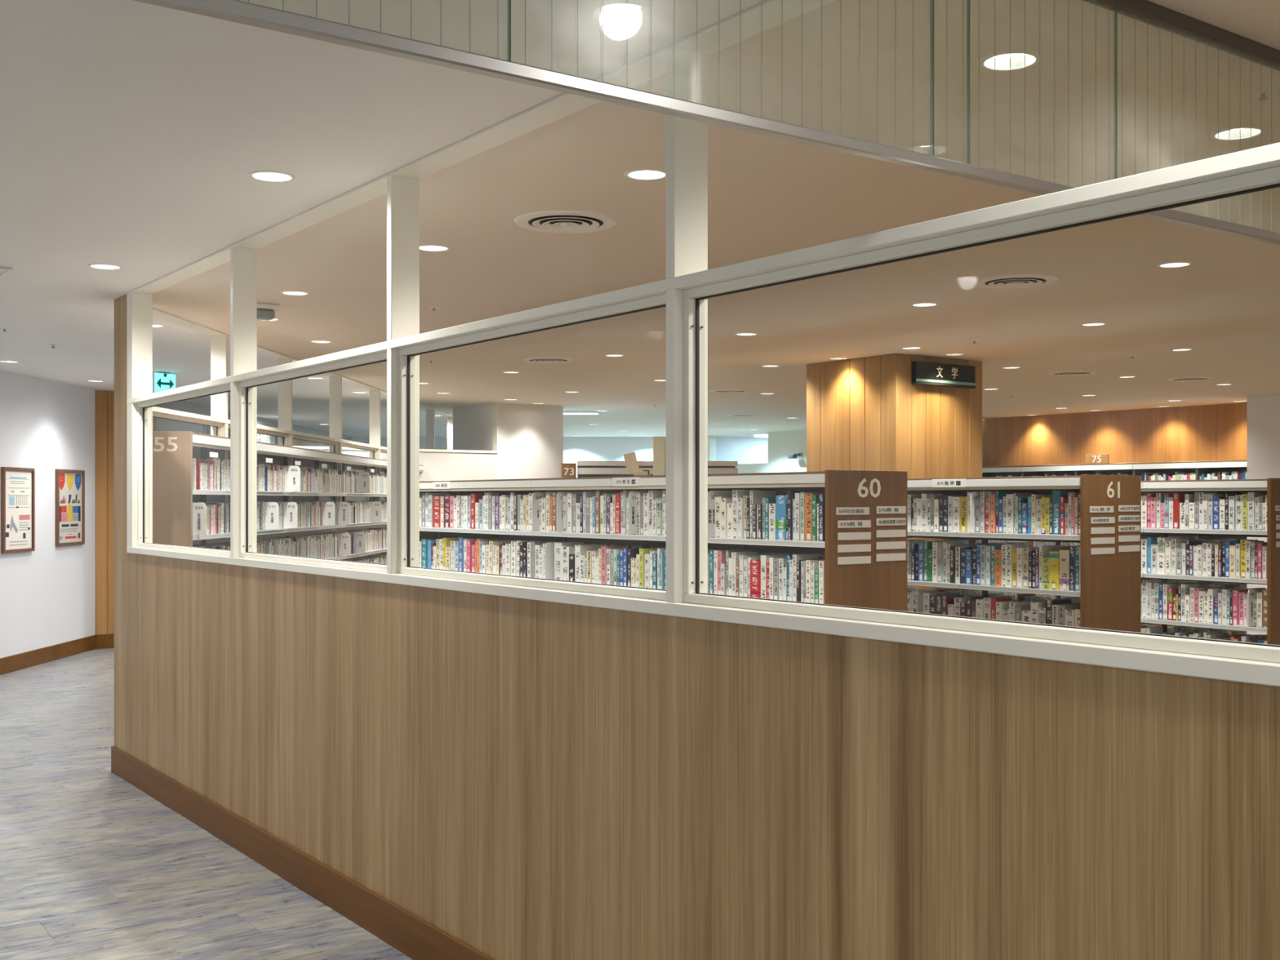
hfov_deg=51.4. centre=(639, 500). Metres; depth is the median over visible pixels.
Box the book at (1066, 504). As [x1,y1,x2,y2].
[1065,502,1068,534]
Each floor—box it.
[0,647,413,959]
[1148,624,1247,634]
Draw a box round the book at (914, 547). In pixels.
[911,543,918,580]
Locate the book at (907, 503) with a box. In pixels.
[906,502,907,530]
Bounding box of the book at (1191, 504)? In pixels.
[1189,502,1194,528]
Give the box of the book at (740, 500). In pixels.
[737,497,743,538]
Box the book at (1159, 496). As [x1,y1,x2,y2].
[1155,493,1164,528]
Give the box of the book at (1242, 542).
[1240,539,1257,577]
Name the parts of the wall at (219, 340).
post, post, rail, post, post, sill, wall panel, post, post, post, post, post, post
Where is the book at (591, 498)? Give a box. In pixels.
[590,497,592,533]
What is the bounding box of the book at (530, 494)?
[528,493,532,530]
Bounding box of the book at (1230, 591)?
[1229,589,1239,625]
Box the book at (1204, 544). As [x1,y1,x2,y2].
[1202,542,1219,576]
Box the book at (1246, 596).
[1244,594,1248,625]
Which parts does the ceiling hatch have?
lid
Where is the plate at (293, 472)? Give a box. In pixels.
[280,466,300,492]
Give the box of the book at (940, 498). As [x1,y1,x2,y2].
[938,496,942,531]
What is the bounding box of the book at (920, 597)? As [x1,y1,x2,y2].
[917,593,923,613]
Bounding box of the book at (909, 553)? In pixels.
[908,551,911,580]
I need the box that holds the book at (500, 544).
[499,542,511,574]
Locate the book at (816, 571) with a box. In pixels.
[814,568,818,603]
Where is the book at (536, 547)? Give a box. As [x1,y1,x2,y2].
[534,544,542,577]
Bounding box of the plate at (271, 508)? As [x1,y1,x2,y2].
[264,502,279,529]
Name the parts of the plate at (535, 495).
plate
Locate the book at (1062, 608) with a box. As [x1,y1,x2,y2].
[1058,604,1079,626]
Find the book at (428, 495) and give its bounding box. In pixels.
[427,495,429,527]
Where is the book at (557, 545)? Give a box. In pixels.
[554,542,583,580]
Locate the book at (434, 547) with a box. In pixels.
[433,546,435,568]
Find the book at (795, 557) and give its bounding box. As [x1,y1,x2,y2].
[792,554,817,601]
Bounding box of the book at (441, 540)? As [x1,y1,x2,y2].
[440,538,443,569]
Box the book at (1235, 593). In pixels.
[1232,589,1248,625]
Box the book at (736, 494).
[732,489,759,538]
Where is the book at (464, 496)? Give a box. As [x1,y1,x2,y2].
[463,495,470,528]
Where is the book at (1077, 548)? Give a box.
[1075,546,1079,591]
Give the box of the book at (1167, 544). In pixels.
[1164,541,1171,574]
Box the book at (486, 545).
[485,544,488,573]
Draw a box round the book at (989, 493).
[988,492,995,533]
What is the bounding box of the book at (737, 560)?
[736,559,739,595]
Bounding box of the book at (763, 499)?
[762,497,775,539]
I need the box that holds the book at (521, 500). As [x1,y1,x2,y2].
[520,499,523,530]
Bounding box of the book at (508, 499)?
[507,497,510,530]
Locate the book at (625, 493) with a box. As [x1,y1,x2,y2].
[622,490,648,534]
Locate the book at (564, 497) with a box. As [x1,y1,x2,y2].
[562,495,567,532]
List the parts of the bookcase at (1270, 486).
panel, rail, rail, rail, shelf, shelf, shelf, panel, name plate, name plate, name plate, name plate, name plate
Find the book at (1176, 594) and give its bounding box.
[1176,594,1177,621]
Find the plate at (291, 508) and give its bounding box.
[281,502,297,528]
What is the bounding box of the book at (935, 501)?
[933,499,938,531]
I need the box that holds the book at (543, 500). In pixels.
[541,497,546,531]
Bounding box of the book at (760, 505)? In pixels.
[758,503,762,539]
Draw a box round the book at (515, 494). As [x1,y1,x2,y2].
[513,492,534,530]
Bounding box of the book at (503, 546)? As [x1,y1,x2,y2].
[502,545,505,574]
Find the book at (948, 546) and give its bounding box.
[946,543,967,582]
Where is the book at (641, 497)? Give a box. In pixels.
[640,496,643,534]
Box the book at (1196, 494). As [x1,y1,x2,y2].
[1194,492,1199,528]
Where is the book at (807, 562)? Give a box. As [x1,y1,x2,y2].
[805,559,824,602]
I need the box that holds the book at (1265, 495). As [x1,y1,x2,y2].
[1265,494,1266,530]
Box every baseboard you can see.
[0,635,96,675]
[96,633,114,648]
[111,746,494,959]
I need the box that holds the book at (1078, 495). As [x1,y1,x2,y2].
[1077,494,1079,535]
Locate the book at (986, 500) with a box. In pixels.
[984,498,988,533]
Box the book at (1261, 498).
[1258,495,1265,530]
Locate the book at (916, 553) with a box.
[915,551,918,581]
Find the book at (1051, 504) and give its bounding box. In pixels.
[1049,502,1052,534]
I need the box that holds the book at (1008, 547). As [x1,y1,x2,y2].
[1005,544,1026,586]
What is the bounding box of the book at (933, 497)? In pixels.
[930,494,942,531]
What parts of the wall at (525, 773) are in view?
panel, post, post, post, post, post, post, post, post, wall panel, rail, sill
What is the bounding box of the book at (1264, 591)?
[1262,589,1266,627]
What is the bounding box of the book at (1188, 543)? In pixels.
[1185,540,1203,575]
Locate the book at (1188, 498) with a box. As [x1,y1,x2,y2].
[1184,493,1194,528]
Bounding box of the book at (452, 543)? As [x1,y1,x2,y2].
[450,540,457,570]
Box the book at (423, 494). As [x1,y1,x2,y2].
[422,493,425,527]
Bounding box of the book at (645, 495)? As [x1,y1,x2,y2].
[643,493,648,535]
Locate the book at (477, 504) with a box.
[475,502,479,528]
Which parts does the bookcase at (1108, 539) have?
shelf, shelf, rail, rail, shelf, shelf, name plate, name plate, name plate, name plate, name plate, panel, name plate, name plate, name plate, name plate, name plate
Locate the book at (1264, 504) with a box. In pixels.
[1262,502,1265,530]
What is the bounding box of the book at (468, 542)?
[466,540,476,572]
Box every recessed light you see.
[0,360,19,362]
[86,380,104,382]
[87,263,123,269]
[152,324,164,327]
[248,170,295,182]
[260,317,280,320]
[280,290,310,295]
[306,377,324,378]
[310,340,332,342]
[351,391,366,393]
[419,244,450,251]
[502,371,519,373]
[564,391,578,392]
[604,354,624,356]
[624,168,666,180]
[653,379,666,381]
[734,332,757,335]
[754,434,768,437]
[760,392,774,394]
[761,364,779,367]
[828,356,848,359]
[900,346,922,349]
[911,302,938,306]
[944,352,965,355]
[977,50,1041,71]
[1001,366,1020,368]
[1080,322,1106,325]
[1118,375,1136,377]
[1156,261,1192,267]
[1170,348,1192,351]
[1209,125,1266,141]
[1215,383,1232,385]
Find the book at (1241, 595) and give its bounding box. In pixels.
[1238,591,1248,625]
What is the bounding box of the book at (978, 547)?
[976,544,983,585]
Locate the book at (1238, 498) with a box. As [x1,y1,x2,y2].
[1235,494,1242,529]
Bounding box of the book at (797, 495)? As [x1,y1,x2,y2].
[795,493,799,540]
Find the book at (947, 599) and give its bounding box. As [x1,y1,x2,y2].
[942,595,963,615]
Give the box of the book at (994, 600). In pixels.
[991,597,1011,619]
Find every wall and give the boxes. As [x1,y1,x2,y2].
[0,371,95,657]
[95,390,155,635]
[114,0,1279,959]
[152,307,453,560]
[155,400,351,447]
[292,403,498,480]
[351,436,768,477]
[453,403,563,479]
[707,429,806,473]
[982,402,1247,632]
[1247,395,1279,635]
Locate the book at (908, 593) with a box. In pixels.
[906,591,911,612]
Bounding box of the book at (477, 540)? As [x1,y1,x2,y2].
[476,538,498,573]
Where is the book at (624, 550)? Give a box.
[622,547,648,586]
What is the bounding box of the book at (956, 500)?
[952,497,959,532]
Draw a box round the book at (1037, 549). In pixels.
[1035,547,1039,588]
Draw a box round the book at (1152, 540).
[1146,537,1159,573]
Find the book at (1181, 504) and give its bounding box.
[1179,502,1184,528]
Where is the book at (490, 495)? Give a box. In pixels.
[488,493,494,529]
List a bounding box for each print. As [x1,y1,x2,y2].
[5,476,30,545]
[59,473,81,539]
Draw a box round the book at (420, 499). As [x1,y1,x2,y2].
[419,497,422,527]
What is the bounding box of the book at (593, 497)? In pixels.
[592,496,595,533]
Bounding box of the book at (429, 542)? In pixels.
[427,539,435,568]
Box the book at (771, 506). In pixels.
[768,503,775,539]
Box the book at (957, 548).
[955,546,976,583]
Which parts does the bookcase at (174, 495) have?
panel, shelf, shelf, shelf, shelf, panel, shelf, shelf, shelf, shelf, shelf, shelf, shelf, shelf, shelf, shelf, shelf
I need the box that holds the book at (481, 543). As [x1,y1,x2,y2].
[479,540,504,573]
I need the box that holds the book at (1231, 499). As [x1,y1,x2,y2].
[1228,496,1235,529]
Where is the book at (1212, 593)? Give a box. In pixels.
[1208,588,1224,623]
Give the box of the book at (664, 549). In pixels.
[663,548,666,589]
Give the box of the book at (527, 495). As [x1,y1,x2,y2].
[525,493,528,529]
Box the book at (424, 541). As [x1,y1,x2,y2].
[421,538,435,568]
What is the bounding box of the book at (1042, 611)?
[1038,607,1045,623]
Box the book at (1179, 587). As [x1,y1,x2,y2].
[1177,586,1181,621]
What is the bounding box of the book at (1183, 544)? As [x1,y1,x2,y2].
[1182,542,1185,575]
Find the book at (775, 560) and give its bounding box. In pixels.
[773,557,786,599]
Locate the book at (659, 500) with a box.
[656,497,662,535]
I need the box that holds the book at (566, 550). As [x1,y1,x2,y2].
[561,546,574,581]
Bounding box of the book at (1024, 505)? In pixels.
[1022,502,1027,533]
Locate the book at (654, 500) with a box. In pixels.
[652,498,656,535]
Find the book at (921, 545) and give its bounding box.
[918,542,924,581]
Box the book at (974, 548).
[972,546,976,584]
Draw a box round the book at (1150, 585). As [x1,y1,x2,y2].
[1146,582,1164,618]
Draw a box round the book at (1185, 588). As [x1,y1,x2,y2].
[1181,583,1199,621]
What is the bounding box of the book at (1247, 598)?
[1247,598,1250,626]
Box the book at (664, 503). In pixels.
[664,502,666,535]
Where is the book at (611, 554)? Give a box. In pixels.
[609,552,613,585]
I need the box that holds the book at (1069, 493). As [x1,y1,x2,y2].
[1068,492,1071,534]
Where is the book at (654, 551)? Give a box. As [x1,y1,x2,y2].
[649,550,657,588]
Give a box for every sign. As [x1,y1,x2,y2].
[152,371,175,393]
[911,360,976,388]
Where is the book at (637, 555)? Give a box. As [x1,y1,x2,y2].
[635,554,639,586]
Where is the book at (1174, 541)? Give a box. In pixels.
[1171,538,1187,574]
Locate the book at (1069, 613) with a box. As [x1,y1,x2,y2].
[1065,608,1079,626]
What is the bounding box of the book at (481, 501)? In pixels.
[479,499,483,528]
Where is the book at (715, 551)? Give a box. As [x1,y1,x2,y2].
[714,549,734,594]
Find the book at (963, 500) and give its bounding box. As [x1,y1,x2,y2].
[960,497,967,531]
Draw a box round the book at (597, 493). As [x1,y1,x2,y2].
[595,490,619,533]
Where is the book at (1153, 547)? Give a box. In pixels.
[1151,544,1157,573]
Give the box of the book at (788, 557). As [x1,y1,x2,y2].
[786,555,792,600]
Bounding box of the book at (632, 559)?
[631,557,635,586]
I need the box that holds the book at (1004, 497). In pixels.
[1003,496,1006,533]
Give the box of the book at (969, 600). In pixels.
[966,596,986,617]
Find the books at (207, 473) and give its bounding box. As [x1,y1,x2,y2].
[192,457,1266,644]
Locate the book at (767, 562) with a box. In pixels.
[766,561,768,599]
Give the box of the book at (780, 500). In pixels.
[775,495,786,540]
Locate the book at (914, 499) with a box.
[913,497,921,531]
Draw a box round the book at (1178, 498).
[1173,493,1191,528]
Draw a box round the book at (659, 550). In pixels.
[657,547,666,588]
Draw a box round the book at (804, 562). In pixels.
[803,560,805,602]
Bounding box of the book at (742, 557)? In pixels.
[739,555,760,596]
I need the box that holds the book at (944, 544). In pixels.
[942,542,963,582]
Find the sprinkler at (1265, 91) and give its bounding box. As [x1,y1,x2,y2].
[1251,88,1275,101]
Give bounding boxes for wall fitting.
[787,453,802,458]
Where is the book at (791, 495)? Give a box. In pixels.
[787,491,816,540]
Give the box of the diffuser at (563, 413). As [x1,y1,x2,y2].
[563,413,596,413]
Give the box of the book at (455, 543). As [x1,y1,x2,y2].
[454,542,457,570]
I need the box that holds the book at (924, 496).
[921,493,942,531]
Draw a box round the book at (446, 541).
[443,537,457,569]
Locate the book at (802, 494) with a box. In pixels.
[800,492,824,541]
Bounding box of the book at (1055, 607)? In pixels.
[1052,604,1067,625]
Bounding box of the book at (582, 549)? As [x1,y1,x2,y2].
[574,544,603,582]
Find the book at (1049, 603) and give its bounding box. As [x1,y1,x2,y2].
[1045,598,1071,624]
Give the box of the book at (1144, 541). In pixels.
[1141,538,1146,573]
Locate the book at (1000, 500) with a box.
[998,498,1003,533]
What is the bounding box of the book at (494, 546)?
[493,545,499,573]
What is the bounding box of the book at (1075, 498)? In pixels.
[1074,497,1077,535]
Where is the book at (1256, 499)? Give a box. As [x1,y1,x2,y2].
[1254,497,1258,530]
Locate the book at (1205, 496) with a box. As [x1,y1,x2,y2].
[1202,493,1208,528]
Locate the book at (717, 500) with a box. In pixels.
[714,497,732,537]
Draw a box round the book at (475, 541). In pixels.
[475,541,476,572]
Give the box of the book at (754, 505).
[752,503,756,538]
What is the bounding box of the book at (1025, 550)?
[1022,546,1039,587]
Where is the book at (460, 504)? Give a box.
[458,502,461,528]
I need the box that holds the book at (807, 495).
[804,493,824,541]
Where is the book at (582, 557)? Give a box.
[580,555,584,582]
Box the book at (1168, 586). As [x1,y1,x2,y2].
[1163,583,1179,619]
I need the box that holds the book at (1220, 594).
[1217,592,1222,624]
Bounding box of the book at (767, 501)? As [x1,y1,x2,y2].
[764,498,775,539]
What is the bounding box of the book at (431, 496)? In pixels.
[429,494,444,527]
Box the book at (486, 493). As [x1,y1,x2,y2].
[484,492,494,529]
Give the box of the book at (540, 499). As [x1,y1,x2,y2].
[538,497,541,531]
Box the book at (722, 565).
[720,563,725,595]
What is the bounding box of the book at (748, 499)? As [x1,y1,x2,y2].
[746,497,750,538]
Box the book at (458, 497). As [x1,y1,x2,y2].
[456,495,461,528]
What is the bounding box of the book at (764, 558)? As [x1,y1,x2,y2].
[760,554,787,598]
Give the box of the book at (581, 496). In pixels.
[580,495,582,533]
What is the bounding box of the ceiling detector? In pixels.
[257,302,279,320]
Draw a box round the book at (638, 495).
[635,492,648,534]
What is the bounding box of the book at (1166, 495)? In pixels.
[1164,493,1173,528]
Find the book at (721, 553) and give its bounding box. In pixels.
[717,549,738,594]
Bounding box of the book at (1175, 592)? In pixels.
[1172,588,1177,620]
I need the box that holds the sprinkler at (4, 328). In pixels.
[0,327,9,331]
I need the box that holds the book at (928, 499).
[927,497,930,531]
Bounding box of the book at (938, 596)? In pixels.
[935,592,959,614]
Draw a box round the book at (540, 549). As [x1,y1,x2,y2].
[538,547,542,578]
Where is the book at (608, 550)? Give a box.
[606,548,622,584]
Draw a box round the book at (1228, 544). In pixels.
[1225,540,1239,577]
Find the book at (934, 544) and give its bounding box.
[932,541,948,582]
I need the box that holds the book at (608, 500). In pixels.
[605,497,612,533]
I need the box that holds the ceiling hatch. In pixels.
[0,266,13,278]
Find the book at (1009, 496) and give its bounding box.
[1006,493,1013,533]
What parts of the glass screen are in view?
pane, pane, pane, pane, pane, rail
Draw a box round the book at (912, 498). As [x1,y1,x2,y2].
[911,497,921,530]
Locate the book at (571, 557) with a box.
[568,554,574,581]
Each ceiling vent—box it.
[514,210,617,233]
[522,356,574,363]
[710,389,750,393]
[727,414,758,417]
[973,274,1057,288]
[1048,370,1097,376]
[1166,377,1215,382]
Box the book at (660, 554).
[658,551,663,589]
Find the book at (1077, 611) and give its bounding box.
[1075,608,1079,626]
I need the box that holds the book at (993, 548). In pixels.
[990,545,1001,586]
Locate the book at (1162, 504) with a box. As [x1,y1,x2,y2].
[1160,502,1164,528]
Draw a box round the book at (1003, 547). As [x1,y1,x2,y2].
[1001,545,1005,586]
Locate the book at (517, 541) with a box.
[515,540,541,576]
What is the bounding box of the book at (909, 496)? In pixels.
[907,494,921,530]
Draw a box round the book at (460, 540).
[457,537,484,571]
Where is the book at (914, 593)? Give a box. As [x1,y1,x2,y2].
[911,589,934,612]
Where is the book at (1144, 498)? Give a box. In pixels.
[1141,495,1146,528]
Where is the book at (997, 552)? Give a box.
[995,549,1001,586]
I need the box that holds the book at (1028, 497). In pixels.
[1027,496,1031,533]
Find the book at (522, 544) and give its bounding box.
[519,542,527,576]
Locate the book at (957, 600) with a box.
[954,596,969,616]
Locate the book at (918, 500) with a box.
[916,498,921,531]
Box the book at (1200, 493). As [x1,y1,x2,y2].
[1199,492,1217,528]
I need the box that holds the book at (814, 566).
[810,562,818,603]
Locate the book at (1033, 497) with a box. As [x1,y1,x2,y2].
[1031,494,1052,533]
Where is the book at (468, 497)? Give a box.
[466,496,470,528]
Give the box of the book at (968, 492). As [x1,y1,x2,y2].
[967,491,972,531]
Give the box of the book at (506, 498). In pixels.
[505,497,510,529]
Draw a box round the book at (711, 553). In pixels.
[709,551,714,594]
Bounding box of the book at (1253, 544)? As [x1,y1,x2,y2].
[1250,542,1266,578]
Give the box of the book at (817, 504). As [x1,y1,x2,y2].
[817,503,818,541]
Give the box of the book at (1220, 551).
[1217,549,1222,577]
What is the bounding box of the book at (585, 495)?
[582,492,595,533]
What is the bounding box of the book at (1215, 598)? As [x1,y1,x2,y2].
[1213,595,1217,623]
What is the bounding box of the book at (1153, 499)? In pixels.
[1151,497,1155,528]
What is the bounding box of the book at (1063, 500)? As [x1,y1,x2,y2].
[1060,497,1068,534]
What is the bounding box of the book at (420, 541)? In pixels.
[419,541,421,567]
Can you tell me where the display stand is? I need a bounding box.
[623,451,648,475]
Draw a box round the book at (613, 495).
[612,494,615,533]
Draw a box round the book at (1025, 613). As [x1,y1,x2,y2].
[1022,609,1030,622]
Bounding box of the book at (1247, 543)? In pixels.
[1245,540,1263,578]
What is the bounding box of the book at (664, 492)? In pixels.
[662,490,666,535]
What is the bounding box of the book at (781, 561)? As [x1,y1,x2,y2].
[778,558,786,599]
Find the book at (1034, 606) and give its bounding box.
[1030,600,1045,623]
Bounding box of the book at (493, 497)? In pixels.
[492,496,494,529]
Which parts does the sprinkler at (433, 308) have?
plate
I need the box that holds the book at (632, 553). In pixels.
[627,548,639,586]
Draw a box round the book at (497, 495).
[494,492,513,529]
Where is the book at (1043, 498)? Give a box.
[1041,496,1052,534]
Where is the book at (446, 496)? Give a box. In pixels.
[444,493,468,528]
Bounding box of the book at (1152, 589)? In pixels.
[1151,588,1154,618]
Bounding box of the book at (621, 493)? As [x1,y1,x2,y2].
[620,492,622,534]
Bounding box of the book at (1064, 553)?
[1059,549,1069,591]
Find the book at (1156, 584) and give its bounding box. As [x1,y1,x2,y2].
[1154,582,1171,619]
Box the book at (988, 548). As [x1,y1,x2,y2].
[986,546,990,585]
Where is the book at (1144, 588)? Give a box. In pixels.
[1141,584,1146,617]
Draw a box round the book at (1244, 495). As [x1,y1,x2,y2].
[1242,493,1247,529]
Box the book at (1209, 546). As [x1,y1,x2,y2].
[1206,543,1222,576]
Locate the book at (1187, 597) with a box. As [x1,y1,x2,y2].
[1185,594,1190,622]
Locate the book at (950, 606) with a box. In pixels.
[947,604,954,615]
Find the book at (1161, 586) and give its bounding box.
[1159,584,1163,619]
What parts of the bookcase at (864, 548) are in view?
panel, shelf, shelf, shelf, rail, rail, shelf, shelf, name plate, name plate, name plate, name plate, name plate, panel, name plate, name plate, name plate, name plate, name plate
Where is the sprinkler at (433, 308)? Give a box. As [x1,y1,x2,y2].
[428,306,439,311]
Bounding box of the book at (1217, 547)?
[1214,544,1222,577]
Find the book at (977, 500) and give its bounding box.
[974,497,980,533]
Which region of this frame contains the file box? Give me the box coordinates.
[653,436,666,475]
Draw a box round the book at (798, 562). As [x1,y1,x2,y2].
[796,559,818,601]
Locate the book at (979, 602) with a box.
[976,599,982,617]
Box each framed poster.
[0,466,35,553]
[55,469,84,546]
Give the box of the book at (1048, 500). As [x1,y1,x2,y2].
[1045,497,1052,534]
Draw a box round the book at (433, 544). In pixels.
[431,542,435,568]
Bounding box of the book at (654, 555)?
[652,553,657,588]
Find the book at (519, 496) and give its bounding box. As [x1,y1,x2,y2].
[517,494,525,530]
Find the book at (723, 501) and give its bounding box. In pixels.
[720,497,732,537]
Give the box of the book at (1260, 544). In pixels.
[1257,542,1266,578]
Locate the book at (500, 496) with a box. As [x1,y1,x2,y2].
[499,496,501,529]
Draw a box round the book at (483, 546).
[482,545,485,573]
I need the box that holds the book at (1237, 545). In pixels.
[1235,543,1239,577]
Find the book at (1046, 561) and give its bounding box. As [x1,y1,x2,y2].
[1042,557,1049,589]
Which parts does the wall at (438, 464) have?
trim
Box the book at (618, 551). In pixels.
[617,549,622,585]
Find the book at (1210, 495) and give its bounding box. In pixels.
[1208,493,1224,529]
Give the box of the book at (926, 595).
[923,591,947,613]
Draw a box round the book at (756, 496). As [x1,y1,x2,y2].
[750,490,775,538]
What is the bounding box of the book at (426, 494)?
[425,493,446,527]
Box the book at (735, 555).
[731,551,757,595]
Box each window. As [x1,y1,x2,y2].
[137,384,230,556]
[152,412,222,436]
[227,424,288,445]
[239,351,386,572]
[292,435,337,501]
[342,443,377,527]
[380,449,386,524]
[398,293,666,600]
[683,165,1279,662]
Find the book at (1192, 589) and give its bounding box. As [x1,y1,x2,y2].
[1190,586,1204,622]
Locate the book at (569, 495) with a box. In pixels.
[567,493,582,532]
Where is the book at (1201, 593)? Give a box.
[1198,590,1208,622]
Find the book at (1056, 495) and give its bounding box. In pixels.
[1052,490,1078,534]
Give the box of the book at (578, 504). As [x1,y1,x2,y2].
[576,502,580,533]
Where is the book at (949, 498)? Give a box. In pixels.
[947,496,967,532]
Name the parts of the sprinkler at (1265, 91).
plate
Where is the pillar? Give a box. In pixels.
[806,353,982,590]
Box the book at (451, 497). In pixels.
[449,495,456,528]
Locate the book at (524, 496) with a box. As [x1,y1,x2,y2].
[523,495,525,530]
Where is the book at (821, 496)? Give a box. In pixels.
[818,493,824,541]
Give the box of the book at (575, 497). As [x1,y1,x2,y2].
[572,493,582,532]
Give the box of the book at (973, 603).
[971,600,976,617]
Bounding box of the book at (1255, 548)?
[1254,546,1257,578]
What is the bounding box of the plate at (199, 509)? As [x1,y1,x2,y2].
[192,502,206,535]
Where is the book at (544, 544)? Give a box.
[542,543,546,578]
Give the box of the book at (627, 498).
[626,497,628,534]
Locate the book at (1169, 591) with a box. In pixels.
[1167,588,1177,620]
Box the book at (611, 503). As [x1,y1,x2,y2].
[610,502,612,533]
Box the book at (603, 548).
[600,545,626,584]
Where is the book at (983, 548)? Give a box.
[980,544,1002,585]
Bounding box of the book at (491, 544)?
[488,540,511,573]
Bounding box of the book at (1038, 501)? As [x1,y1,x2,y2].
[1035,498,1041,533]
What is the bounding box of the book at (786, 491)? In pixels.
[786,491,787,540]
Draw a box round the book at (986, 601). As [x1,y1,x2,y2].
[982,596,999,618]
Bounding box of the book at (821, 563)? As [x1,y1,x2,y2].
[818,560,824,604]
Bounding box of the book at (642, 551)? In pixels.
[639,547,662,587]
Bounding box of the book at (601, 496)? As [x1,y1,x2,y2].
[600,495,603,533]
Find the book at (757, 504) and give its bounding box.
[756,503,758,539]
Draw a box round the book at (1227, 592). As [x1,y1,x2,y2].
[1226,591,1229,625]
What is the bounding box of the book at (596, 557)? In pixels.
[595,555,598,583]
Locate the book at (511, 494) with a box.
[510,493,513,530]
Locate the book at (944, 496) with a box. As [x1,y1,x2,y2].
[942,494,966,532]
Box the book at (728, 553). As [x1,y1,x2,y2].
[725,550,752,595]
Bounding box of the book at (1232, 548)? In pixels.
[1229,545,1235,577]
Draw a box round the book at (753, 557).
[747,556,760,597]
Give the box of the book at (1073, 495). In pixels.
[1071,492,1079,534]
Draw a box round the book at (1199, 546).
[1197,544,1202,576]
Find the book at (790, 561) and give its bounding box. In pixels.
[789,559,792,600]
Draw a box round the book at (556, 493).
[555,493,562,532]
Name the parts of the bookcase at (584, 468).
panel, panel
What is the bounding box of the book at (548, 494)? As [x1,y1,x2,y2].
[546,491,559,531]
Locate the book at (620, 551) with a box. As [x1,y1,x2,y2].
[619,550,622,586]
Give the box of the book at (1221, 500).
[1219,498,1224,529]
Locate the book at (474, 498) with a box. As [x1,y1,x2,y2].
[470,493,484,528]
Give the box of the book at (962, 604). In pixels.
[960,601,966,617]
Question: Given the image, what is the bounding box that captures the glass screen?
[133,0,1279,245]
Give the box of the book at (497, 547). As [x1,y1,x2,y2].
[496,546,499,574]
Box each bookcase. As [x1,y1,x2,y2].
[152,431,423,559]
[419,470,906,611]
[561,461,737,477]
[906,474,1140,632]
[941,478,1279,644]
[982,453,1247,630]
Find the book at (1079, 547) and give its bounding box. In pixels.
[1079,546,1079,591]
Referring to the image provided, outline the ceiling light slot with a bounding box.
[563,411,599,414]
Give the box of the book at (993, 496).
[990,493,995,533]
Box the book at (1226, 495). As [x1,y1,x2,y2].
[1224,493,1241,529]
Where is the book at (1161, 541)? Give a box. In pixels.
[1157,537,1178,573]
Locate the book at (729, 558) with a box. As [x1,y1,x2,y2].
[728,557,731,595]
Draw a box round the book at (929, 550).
[927,548,932,582]
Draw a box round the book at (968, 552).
[965,549,972,584]
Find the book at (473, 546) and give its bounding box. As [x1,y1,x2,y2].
[471,544,475,572]
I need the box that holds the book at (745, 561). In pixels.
[743,559,747,596]
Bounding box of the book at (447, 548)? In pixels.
[445,546,450,569]
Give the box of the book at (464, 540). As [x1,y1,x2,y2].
[463,538,476,571]
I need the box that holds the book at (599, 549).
[598,548,600,583]
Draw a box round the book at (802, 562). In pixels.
[800,560,803,601]
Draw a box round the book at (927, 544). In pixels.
[924,541,945,581]
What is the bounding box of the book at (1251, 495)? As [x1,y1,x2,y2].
[1247,492,1266,530]
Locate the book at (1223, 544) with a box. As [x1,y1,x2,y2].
[1222,543,1225,577]
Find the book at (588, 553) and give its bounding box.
[586,551,591,582]
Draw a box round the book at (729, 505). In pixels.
[727,503,732,537]
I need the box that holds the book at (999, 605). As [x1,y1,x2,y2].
[995,600,1013,619]
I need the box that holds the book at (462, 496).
[461,495,463,528]
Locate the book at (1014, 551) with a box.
[1011,548,1017,587]
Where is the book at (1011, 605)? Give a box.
[1008,600,1030,621]
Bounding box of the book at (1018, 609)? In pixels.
[1014,604,1030,622]
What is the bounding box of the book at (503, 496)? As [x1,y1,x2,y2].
[501,494,510,529]
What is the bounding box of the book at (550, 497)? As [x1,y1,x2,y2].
[549,496,551,531]
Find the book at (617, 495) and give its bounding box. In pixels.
[615,493,620,533]
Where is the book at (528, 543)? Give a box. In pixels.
[527,542,530,577]
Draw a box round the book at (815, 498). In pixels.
[811,494,818,541]
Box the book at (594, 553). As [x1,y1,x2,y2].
[591,551,598,582]
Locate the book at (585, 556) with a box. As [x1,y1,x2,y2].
[584,555,586,582]
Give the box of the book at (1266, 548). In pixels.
[1266,547,1266,579]
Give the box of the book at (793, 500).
[792,498,795,540]
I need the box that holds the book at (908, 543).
[906,541,924,580]
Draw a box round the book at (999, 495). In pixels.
[995,491,1014,533]
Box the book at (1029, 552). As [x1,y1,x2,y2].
[1028,551,1035,588]
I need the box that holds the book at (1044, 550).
[1039,545,1058,589]
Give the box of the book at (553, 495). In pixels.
[551,493,555,532]
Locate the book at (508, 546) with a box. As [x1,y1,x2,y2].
[505,543,511,575]
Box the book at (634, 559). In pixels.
[633,558,635,586]
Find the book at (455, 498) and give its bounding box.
[453,497,456,528]
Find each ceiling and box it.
[0,0,766,436]
[152,0,1279,436]
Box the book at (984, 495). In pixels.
[980,491,995,533]
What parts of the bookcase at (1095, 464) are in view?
panel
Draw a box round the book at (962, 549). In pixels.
[960,546,972,583]
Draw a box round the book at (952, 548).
[950,546,955,583]
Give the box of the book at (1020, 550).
[1017,546,1030,587]
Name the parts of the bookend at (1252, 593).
plate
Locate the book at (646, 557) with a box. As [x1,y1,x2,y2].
[644,553,649,587]

